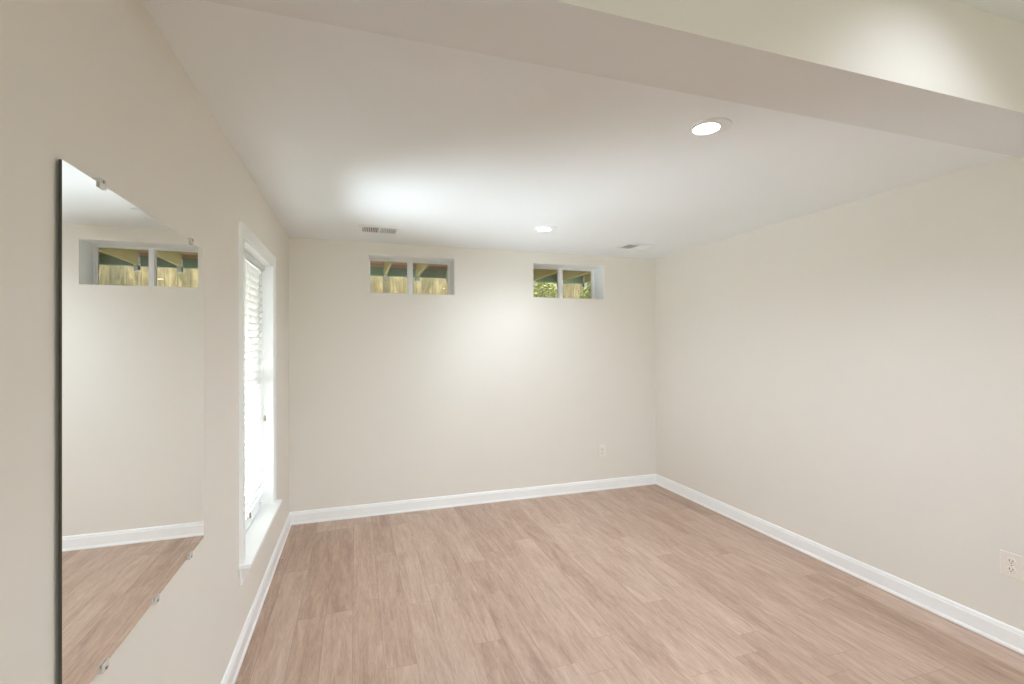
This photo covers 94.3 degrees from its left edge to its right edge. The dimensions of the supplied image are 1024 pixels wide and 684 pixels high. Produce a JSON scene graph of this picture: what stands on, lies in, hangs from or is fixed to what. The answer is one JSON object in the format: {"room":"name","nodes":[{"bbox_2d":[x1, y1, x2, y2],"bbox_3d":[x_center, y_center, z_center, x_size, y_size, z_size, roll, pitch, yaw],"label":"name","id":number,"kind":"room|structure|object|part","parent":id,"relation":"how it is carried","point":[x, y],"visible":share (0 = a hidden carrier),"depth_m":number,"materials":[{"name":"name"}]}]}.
{"room":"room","nodes":[
{"label":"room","id":0,"kind":"room"},
{"bbox_2d":[0,0,288,683],"bbox_3d":[-0.690,0.210,0.111,0.220,2.750,8.284,0,0,-18],"label":"wall","id":1,"kind":"structure","parent":0,"point":[96,87],"depth_m":1.11,"materials":[{"name":"paint"}]},
{"bbox_2d":[58,159,203,683],"bbox_3d":[-0.941,0.175,1.250,0.016,1.022,0.845,0,0,-19],"label":"wall mirror","id":2,"kind":"object","parent":1,"relation":"attached to","point":[131,426],"visible":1,"depth_m":1.05,"materials":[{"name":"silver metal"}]},
{"bbox_2d":[221,512,291,683],"bbox_3d":[-0.558,1.384,0.105,0.019,0.100,7.764,0,0,-18],"label":"baseboard","id":3,"kind":"structure","parent":1,"relation":"attached to","point":[231,673],"depth_m":2.43,"materials":[{"name":"paint"}]},
{"bbox_2d":[238,221,281,585],"bbox_3d":[-1.465,0.286,2.601,0.240,1.670,0.966,0,0,-18],"label":"window","id":4,"kind":"structure","parent":1,"relation":"in","point":[250,543],"depth_m":2.32,"materials":[{"name":"paint"}]},
{"bbox_3d":[-1.525,0.621,2.579,0.020,0.740,0.750,0,0,-18],"label":"sash","id":5,"kind":"part","parent":4,"relation":"part of","materials":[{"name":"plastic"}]},
{"bbox_3d":[-1.546,0.271,2.575,0.070,1.500,0.810,0,0,-18],"label":"frame","id":6,"kind":"part","parent":4,"relation":"part of","materials":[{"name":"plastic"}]},
{"bbox_2d":[245,250,265,533],"bbox_3d":[-1.452,0.270,2.605,0.064,1.494,0.798,0,0,-18],"label":"window blind","id":7,"kind":"object","parent":4,"relation":"attached to","point":[254,269],"visible":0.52,"depth_m":2.75,"materials":[{"name":"white plastic"}]},
{"bbox_3d":[-1.392,0.242,2.499,0.002,1.345,0.102,0,0,-18],"label":"pull cord","id":8,"kind":"part","parent":7,"relation":"part of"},
{"bbox_3d":[-1.460,0.281,2.603,0.046,1.440,0.002,0,0,-18],"label":"ladder cord","id":9,"kind":"part","parent":7,"relation":"part of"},
{"bbox_3d":[-1.465,-0.457,2.606,0.044,0.040,0.798,0,0,-18],"label":"head rail","id":10,"kind":"part","parent":7,"relation":"part of","materials":[{"name":"white plastic"}]},
{"bbox_3d":[-1.456,1.008,2.599,0.036,0.018,0.798,0,0,-18],"label":"rail","id":11,"kind":"part","parent":7,"relation":"part of","materials":[{"name":"white plastic"}]},
{"bbox_3d":[-1.545,0.282,2.864,0.046,1.440,0.002,0,0,-18],"label":"ladder cord","id":12,"kind":"part","parent":7,"relation":"part of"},
{"bbox_3d":[-1.530,0.018,2.918,0.002,0.890,0.102,0,0,-18],"label":"pull cord","id":13,"kind":"part","parent":7,"relation":"part of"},
{"bbox_3d":[-1.433,1.032,2.607,0.180,0.022,0.966,0,0,-18],"label":"sill","id":14,"kind":"part","parent":4,"relation":"part of","materials":[{"name":"paint"}]},
{"bbox_2d":[289,237,655,511],"bbox_3d":[-0.197,0.229,4.454,3.446,2.750,0.260,0,0,-18],"label":"wall","id":15,"kind":"structure","parent":0,"point":[489,384],"depth_m":4.24,"materials":[{"name":"paint"}]},
{"bbox_2d":[369,259,449,294],"bbox_3d":[-0.929,-0.576,4.324,0.727,0.320,0.059,0,0,-18],"label":"window","id":16,"kind":"structure","parent":15,"relation":"in","point":[409,263],"depth_m":4.30,"materials":[{"name":"plastic"}]},
{"bbox_3d":[-1.105,-0.575,4.265,0.336,0.300,0.018,0,0,-18],"label":"sash","id":17,"kind":"part","parent":16,"relation":"part of","materials":[{"name":"plastic"}]},
{"bbox_3d":[-0.754,-0.576,4.385,0.336,0.300,0.020,0,0,-18],"label":"sash","id":18,"kind":"part","parent":16,"relation":"part of","materials":[{"name":"plastic"}]},
{"bbox_2d":[290,474,655,524],"bbox_3d":[-0.148,1.403,4.315,3.426,0.100,0.019,0,0,-18],"label":"baseboard","id":19,"kind":"structure","parent":15,"relation":"attached to","point":[393,507],"depth_m":4.22,"materials":[{"name":"paint"}]},
{"bbox_2d":[533,267,593,298],"bbox_3d":[0.482,-0.580,4.788,0.744,0.320,0.059,0,0,-18],"label":"window","id":20,"kind":"structure","parent":15,"relation":"in","point":[559,270],"depth_m":4.77,"materials":[{"name":"plastic"}]},
{"bbox_3d":[0.302,-0.579,4.727,0.344,0.300,0.018,0,0,-18],"label":"sash","id":21,"kind":"part","parent":20,"relation":"part of","materials":[{"name":"glass"}]},
{"bbox_3d":[0.662,-0.580,4.850,0.344,0.300,0.020,0,0,-18],"label":"sash","id":22,"kind":"part","parent":20,"relation":"part of","materials":[{"name":"glass"}]},
{"bbox_2d":[599,445,605,456],"bbox_3d":[0.886,1.070,4.662,0.072,0.115,0.009,0,0,-18],"label":"wall outlet","id":23,"kind":"object","parent":15,"relation":"attached to","point":[602,450],"visible":1,"depth_m":4.66,"materials":[{"name":"plastic"}]},
{"bbox_2d":[141,0,1009,258],"bbox_3d":[0.223,-1.005,3.163,3.866,0.300,3.369,0,0,-18],"label":"ceiling","id":24,"kind":"structure","parent":0,"point":[338,129],"depth_m":2.12,"materials":[{"name":"paint"}]},
{"bbox_2d":[358,225,400,234],"bbox_3d":[-1.002,-0.842,3.587,0.304,0.008,0.240,0,0,-18],"label":"ceiling vent","id":25,"kind":"object","parent":24,"relation":"in","point":[369,229],"visible":1,"depth_m":3.57,"materials":[{"name":"white metal"}]},
{"bbox_2d":[536,226,556,230],"bbox_3d":[0.258,-0.848,3.564,0.160,0.009,0.160,0,0,-18],"label":"recessed light","id":26,"kind":"object","parent":24,"relation":"in","point":[541,228],"visible":1,"depth_m":3.53,"materials":[{"name":"white plastic"}]},
{"bbox_2d":[614,243,657,250],"bbox_3d":[1.103,-0.849,4.246,0.300,0.008,0.240,0,0,-18],"label":"ceiling vent","id":27,"kind":"object","parent":24,"relation":"in","point":[628,246],"visible":1,"depth_m":4.22,"materials":[{"name":"white metal"}]},
{"bbox_2d":[689,117,731,135],"bbox_3d":[0.795,-0.858,1.904,0.160,0.009,0.160,0,0,-18],"label":"recessed light","id":28,"kind":"object","parent":24,"relation":"in","point":[710,126],"visible":1,"depth_m":1.89,"materials":[{"name":"white plastic"}]},
{"bbox_2d":[204,0,1023,157],"bbox_3d":[0.787,-0.976,1.447,3.446,0.380,0.246,0,0,-18],"label":"ceiling beam","id":29,"kind":"structure","parent":0,"point":[945,71],"depth_m":1.37,"materials":[{"name":"paint"}]},
{"bbox_2d":[235,484,1023,683],"bbox_3d":[1.061,1.504,0.636,3.826,0.150,8.164,0,0,-18],"label":"floor","id":30,"kind":"structure","parent":0,"point":[646,584],"depth_m":2.55,"materials":[{"name":"brown wood"}]},
{"bbox_2d":[655,156,1023,630],"bbox_3d":[2.780,0.160,1.230,0.220,2.827,8.244,0,0,-18],"label":"wall","id":31,"kind":"structure","parent":0,"point":[847,379],"depth_m":2.83,"materials":[{"name":"paint"}]},
{"bbox_2d":[656,474,1023,654],"bbox_3d":[2.679,1.374,1.168,0.019,0.100,7.764,0,0,-18],"label":"baseboard","id":32,"kind":"structure","parent":31,"relation":"attached to","point":[1002,633],"depth_m":2.81,"materials":[{"name":"paint"}]},
{"bbox_2d":[1000,550,1023,581],"bbox_3d":[2.337,1.045,2.221,0.009,0.115,0.085,0,0,-18],"label":"wall outlet","id":33,"kind":"object","parent":31,"relation":"attached to","point":[1011,565],"visible":1,"depth_m":2.22,"materials":[{"name":"plastic"}]},
{"bbox_2d":[1007,557,1015,564],"bbox_3d":[2.334,1.026,2.220,0.002,0.034,0.034,0,0,-18],"label":"receptacle","id":34,"kind":"object","parent":33,"relation":"attached to","point":[1010,560],"depth_m":2.22,"materials":[{"name":"plastic"}]},
{"bbox_2d":[1007,566,1015,573],"bbox_3d":[2.335,1.065,2.220,0.002,0.034,0.034,0,0,-18],"label":"receptacle","id":35,"kind":"object","parent":33,"relation":"attached to","point":[1010,569],"depth_m":2.22,"materials":[{"name":"plastic"}]},
{"bbox_2d":[952,0,1023,24],"bbox_3d":[1.576,-1.193,-0.958,3.866,0.170,4.821,0,0,-18],"label":"ceiling","id":36,"kind":"structure","parent":0,"point":[1013,10],"depth_m":1.55,"materials":[{"name":"paint"}]},
{"label":"outside","id":37,"kind":"structure","parent":0,"visible":0},
{"bbox_3d":[-1.758,0.779,10.166,21.000,1.820,11.576,0,0,-18],"label":"ground","id":38,"kind":"structure","parent":37,"visible":0},
{"bbox_2d":[370,276,583,298],"bbox_3d":[-0.487,-0.811,7.247,12.602,1.319,0.076,0,0,-18],"label":"wooden fence","id":39,"kind":"object","parent":38,"relation":"on","point":[439,286],"visible":0.02,"depth_m":6.94,"materials":[{"name":"brown wood"}]},
{"bbox_2d":[533,282,564,297],"bbox_3d":[0.476,-0.566,6.945,0.698,0.821,0.503,0,0,-18],"label":"shrub","id":40,"kind":"object","parent":38,"relation":"on","point":[549,286],"visible":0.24,"depth_m":6.88,"materials":[{"name":"green plant"}]},
{"bbox_2d":[578,284,590,298],"bbox_3d":[1.194,-0.542,7.132,0.557,0.768,0.392,0,0,-18],"label":"shrub","id":41,"kind":"object","parent":38,"relation":"on","point":[586,294],"visible":0.15,"depth_m":7.07,"materials":[{"name":"green plant"}]},
{"bbox_3d":[0.226,-0.160,5.720,12.000,0.035,1.874,0,0,-18],"label":"gravel","id":42,"kind":"object","parent":38,"relation":"on","visible":0},
{"bbox_2d":[370,261,590,287],"bbox_3d":[-0.044,-0.567,5.575,8.600,0.810,1.686,0,0,-18],"label":"wooden deck","id":43,"kind":"object","parent":42,"relation":"on","point":[377,268],"visible":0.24,"depth_m":5.85,"materials":[{"name":"brown wood"}]}
]}

